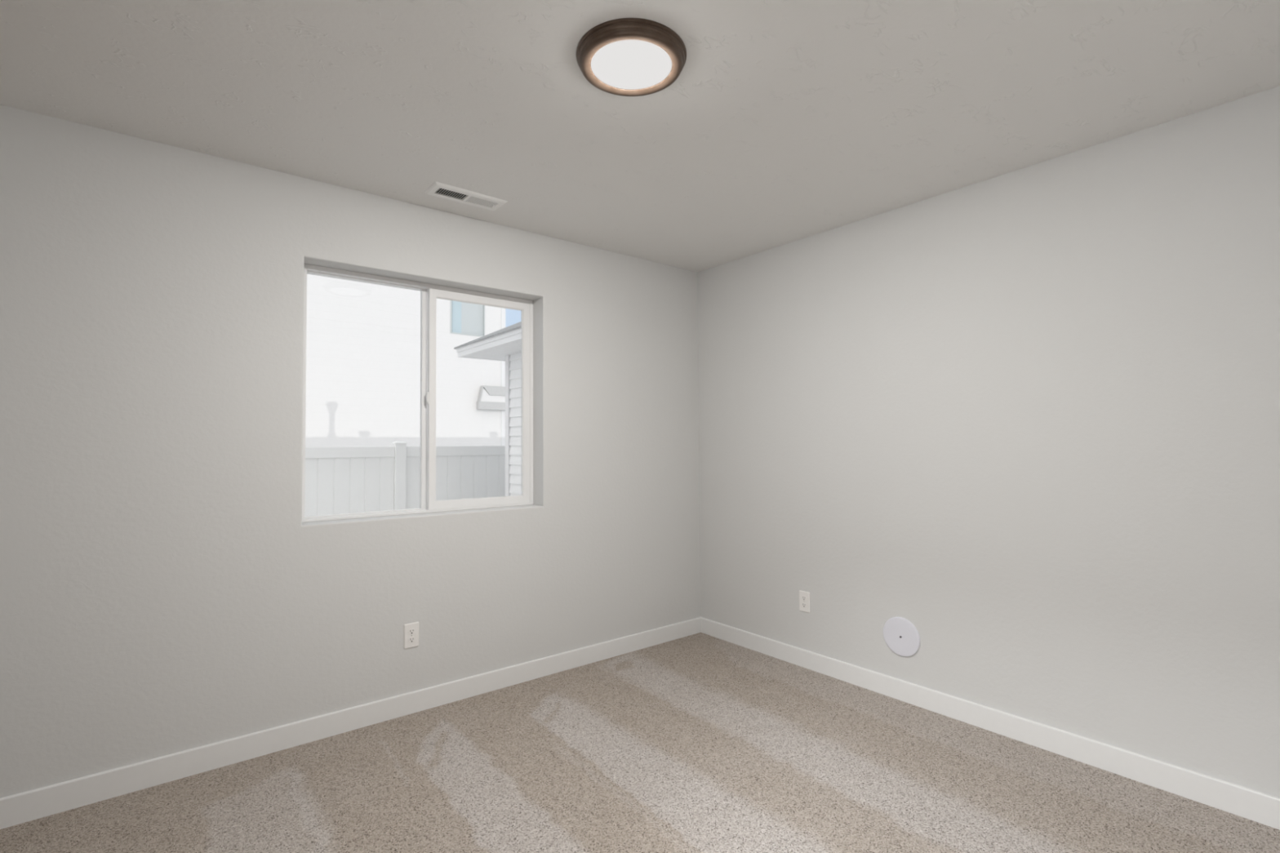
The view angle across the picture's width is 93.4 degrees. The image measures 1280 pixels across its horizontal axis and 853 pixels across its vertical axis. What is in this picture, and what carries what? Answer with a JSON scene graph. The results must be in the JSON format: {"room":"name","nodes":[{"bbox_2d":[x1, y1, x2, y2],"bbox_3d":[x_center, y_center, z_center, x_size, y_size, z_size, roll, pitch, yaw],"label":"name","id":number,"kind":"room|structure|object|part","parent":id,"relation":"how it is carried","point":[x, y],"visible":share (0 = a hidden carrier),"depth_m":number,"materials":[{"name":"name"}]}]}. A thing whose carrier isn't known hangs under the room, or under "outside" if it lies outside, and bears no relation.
{"room":"empty bedroom","nodes":[
{"label":"empty bedroom","id":0,"kind":"room"},
{"bbox_2d":[0,104,700,798],"bbox_3d":[-1.044,0.142,3.062,3.550,2.440,0.200,1,-2,-39],"label":"wall","id":1,"kind":"structure","parent":0,"point":[166,589],"depth_m":2.46,"materials":[{"name":"white paint"}]},
{"bbox_2d":[0,617,701,829],"bbox_3d":[-0.970,1.310,2.946,3.550,0.098,0.012,1,-2,-39],"label":"baseboard","id":2,"kind":"structure","parent":1,"relation":"attached to","point":[41,802],"depth_m":2.54,"materials":[{"name":"white paint"}]},
{"bbox_2d":[404,622,418,648],"bbox_3d":[-1.086,0.994,2.867,0.070,0.115,0.008,1,-2,-39],"label":"wall outlet","id":3,"kind":"object","parent":1,"relation":"attached to","point":[411,630],"visible":1,"depth_m":2.86,"materials":[{"name":"white plastic"}]},
{"bbox_2d":[408,636,415,643],"bbox_3d":[-1.084,1.013,2.864,0.033,0.027,0.002,1,-2,-39],"label":"receptacle","id":4,"kind":"object","parent":3,"relation":"attached to","point":[411,639],"depth_m":2.86,"materials":[{"name":"grey plastic"}]},
{"bbox_2d":[408,628,415,635],"bbox_3d":[-1.084,0.974,2.865,0.033,0.027,0.002,1,-2,-39],"label":"receptacle","id":5,"kind":"object","parent":3,"relation":"attached to","point":[411,631],"depth_m":2.86,"materials":[{"name":"grey plastic"}]},
{"bbox_2d":[302,263,533,522],"bbox_3d":[-1.099,-0.145,3.106,1.181,1.166,0.100,1,-2,-39],"label":"window","id":6,"kind":"structure","parent":1,"relation":"in","point":[428,336],"depth_m":3.10,"materials":[{"name":"white plastic"}]},
{"bbox_3d":[-1.325,-0.147,2.938,0.565,1.144,0.026,1,-2,-39],"label":"fixed sash","id":7,"kind":"part","parent":6,"relation":"part of","materials":[{"name":"clear glass"}]},
{"bbox_3d":[-1.084,-0.151,3.072,0.007,0.051,0.016,1,-2,-39],"label":"lever","id":8,"kind":"part","parent":6,"relation":"part of","materials":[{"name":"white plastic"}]},
{"bbox_3d":[-0.858,-0.139,3.260,0.575,1.135,0.031,1,-2,-39],"label":"sliding sash","id":9,"kind":"part","parent":6,"relation":"part of","materials":[{"name":"clear glass"}]},
{"bbox_2d":[451,300,483,335],"bbox_3d":[-4.330,-2.905,15.103,0.857,1.215,0.010,1,-2,-39],"label":"blind","id":10,"kind":"object","parent":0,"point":[466,317],"depth_m":15.09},
{"bbox_2d":[0,0,1279,271],"bbox_3d":[-0.011,-1.159,1.804,3.790,0.080,3.520,1,-2,-39],"label":"ceiling","id":11,"kind":"structure","parent":0,"point":[782,122],"depth_m":2.01,"materials":[{"name":"white paint"}]},
{"bbox_2d":[424,182,507,210],"bbox_3d":[-0.819,-1.078,2.849,0.350,0.014,0.149,1,-2,-39],"label":"ceiling vent","id":12,"kind":"object","parent":11,"relation":"in","point":[437,189],"visible":1,"depth_m":2.83,"materials":[{"name":"metal"}]},
{"bbox_2d":[576,17,686,96],"bbox_3d":[-0.026,-1.100,1.821,0.333,0.036,0.333,1,-2,-39],"label":"ceiling light","id":13,"kind":"object","parent":11,"relation":"in","point":[622,56],"visible":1,"depth_m":1.77,"materials":[{"name":"white glass"}]},
{"bbox_2d":[591,40,671,89],"bbox_3d":[-0.026,-1.089,1.821,0.244,0.001,0.244,1,-2,-39],"label":"diffuser","id":14,"kind":"object","parent":13,"relation":"attached to","point":[615,64],"depth_m":1.82,"materials":[{"name":"white glass"}]},
{"bbox_2d":[0,632,1279,852],"bbox_3d":[0.004,1.350,1.734,3.790,0.060,3.520,1,-2,-39],"label":"floor","id":15,"kind":"structure","parent":0,"point":[697,743],"depth_m":2.23,"materials":[{"name":"beige carpet"}]},
{"bbox_2d":[697,85,1279,798],"bbox_3d":[1.389,0.125,2.966,0.120,2.440,3.400,1,-2,-39],"label":"wall","id":16,"kind":"structure","parent":0,"point":[1027,419],"depth_m":2.52,"materials":[{"name":"white paint"}]},
{"bbox_2d":[799,590,809,613],"bbox_3d":[0.931,0.992,3.416,0.008,0.115,0.070,1,-2,-39],"label":"wall outlet","id":17,"kind":"object","parent":16,"relation":"attached to","point":[804,597],"visible":1,"depth_m":3.41,"materials":[{"name":"white plastic"}]},
{"bbox_2d":[801,602,806,608],"bbox_3d":[0.929,1.012,3.413,0.002,0.027,0.033,1,-2,-39],"label":"receptacle","id":18,"kind":"object","parent":17,"relation":"attached to","point":[803,604],"depth_m":3.41,"materials":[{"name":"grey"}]},
{"bbox_2d":[801,595,806,600],"bbox_3d":[0.929,0.973,3.414,0.002,0.027,0.033,1,-2,-39],"label":"receptacle","id":19,"kind":"object","parent":17,"relation":"attached to","point":[803,597],"depth_m":3.41,"materials":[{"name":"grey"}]},
{"bbox_2d":[883,617,920,657],"bbox_3d":[1.285,1.036,2.971,0.012,0.190,0.190,1,-2,-39],"label":"round cover plate","id":20,"kind":"object","parent":16,"relation":"attached to","point":[900,635],"visible":1,"depth_m":2.96,"materials":[{"name":"white plastic"}]},
{"bbox_2d":[700,617,1279,830],"bbox_3d":[1.411,1.292,2.809,0.012,0.098,3.188,1,-2,-39],"label":"baseboard","id":21,"kind":"structure","parent":16,"relation":"attached to","point":[1255,806],"depth_m":2.50,"materials":[{"name":"white paint"}]},
{"label":"outside","id":22,"kind":"structure","parent":0,"visible":0},
{"bbox_3d":[-8.281,2.455,16.436,30.000,0.200,29.780,1,-2,-39],"label":"ground","id":23,"kind":"structure","parent":22,"visible":0},
{"bbox_2d":[304,441,505,516],"bbox_3d":[-3.678,1.119,6.945,10.384,1.893,0.144,1,-2,-39],"label":"privacy fence","id":24,"kind":"object","parent":23,"relation":"on","point":[356,479],"visible":0.18,"depth_m":7.42,"materials":[{"name":"white plastic"}]},
{"bbox_3d":[-3.771,1.171,6.868,1.871,1.627,0.023,1,-2,-39],"label":"board panel","id":25,"kind":"part","parent":24,"relation":"part of","materials":[{"name":"white plastic"}]},
{"bbox_3d":[-3.777,0.301,6.892,1.871,0.128,0.050,1,-2,-39],"label":"rail","id":26,"kind":"part","parent":24,"relation":"part of","materials":[{"name":"white plastic"}]},
{"bbox_3d":[-2.993,1.143,7.495,0.127,1.867,0.127,1,-2,-39],"label":"post","id":27,"kind":"part","parent":24,"relation":"part of","materials":[{"name":"white plastic"}]},
{"bbox_3d":[-2.166,1.196,8.159,1.995,1.627,0.023,1,-2,-39],"label":"board panel","id":28,"kind":"part","parent":24,"relation":"part of","materials":[{"name":"white plastic"}]},
{"bbox_3d":[-2.172,0.327,8.183,1.995,0.128,0.050,1,-2,-39],"label":"rail","id":29,"kind":"part","parent":24,"relation":"part of","materials":[{"name":"white plastic"}]},
{"bbox_2d":[305,274,505,447],"bbox_3d":[-10.278,-1.505,15.329,13.000,7.680,8.600,1,-2,-39],"label":"neighbor house","id":30,"kind":"structure","parent":23,"relation":"on","point":[363,339],"depth_m":13.85,"materials":[{"name":"white"}]},
{"bbox_2d":[452,300,461,333],"bbox_3d":[-4.540,-2.909,14.928,0.230,1.215,0.030,1,-2,-39],"label":"curtain","id":31,"kind":"object","parent":30,"relation":"hanging from","point":[456,305],"depth_m":14.91,"materials":[{"name":"blue fabric"}]},
{"bbox_3d":[-3.568,-1.437,15.642,0.120,7.480,0.122,1,-2,-39],"label":"corner trim","id":32,"kind":"part","parent":30,"relation":"part of","materials":[{"name":"white paint"}]},
{"bbox_2d":[453,321,520,496],"bbox_3d":[0.951,-0.050,7.468,5.063,4.204,4.112,1,-2,-39],"label":"house wing","id":33,"kind":"object","parent":23,"relation":"on","point":[504,344],"visible":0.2,"depth_m":7.22,"materials":[{"name":"white"}]},
{"bbox_3d":[-1.590,0.595,7.377,0.089,2.940,0.089,1,-2,-39],"label":"corner trim","id":34,"kind":"part","parent":33,"relation":"part of","materials":[{"name":"white paint"}]}
]}

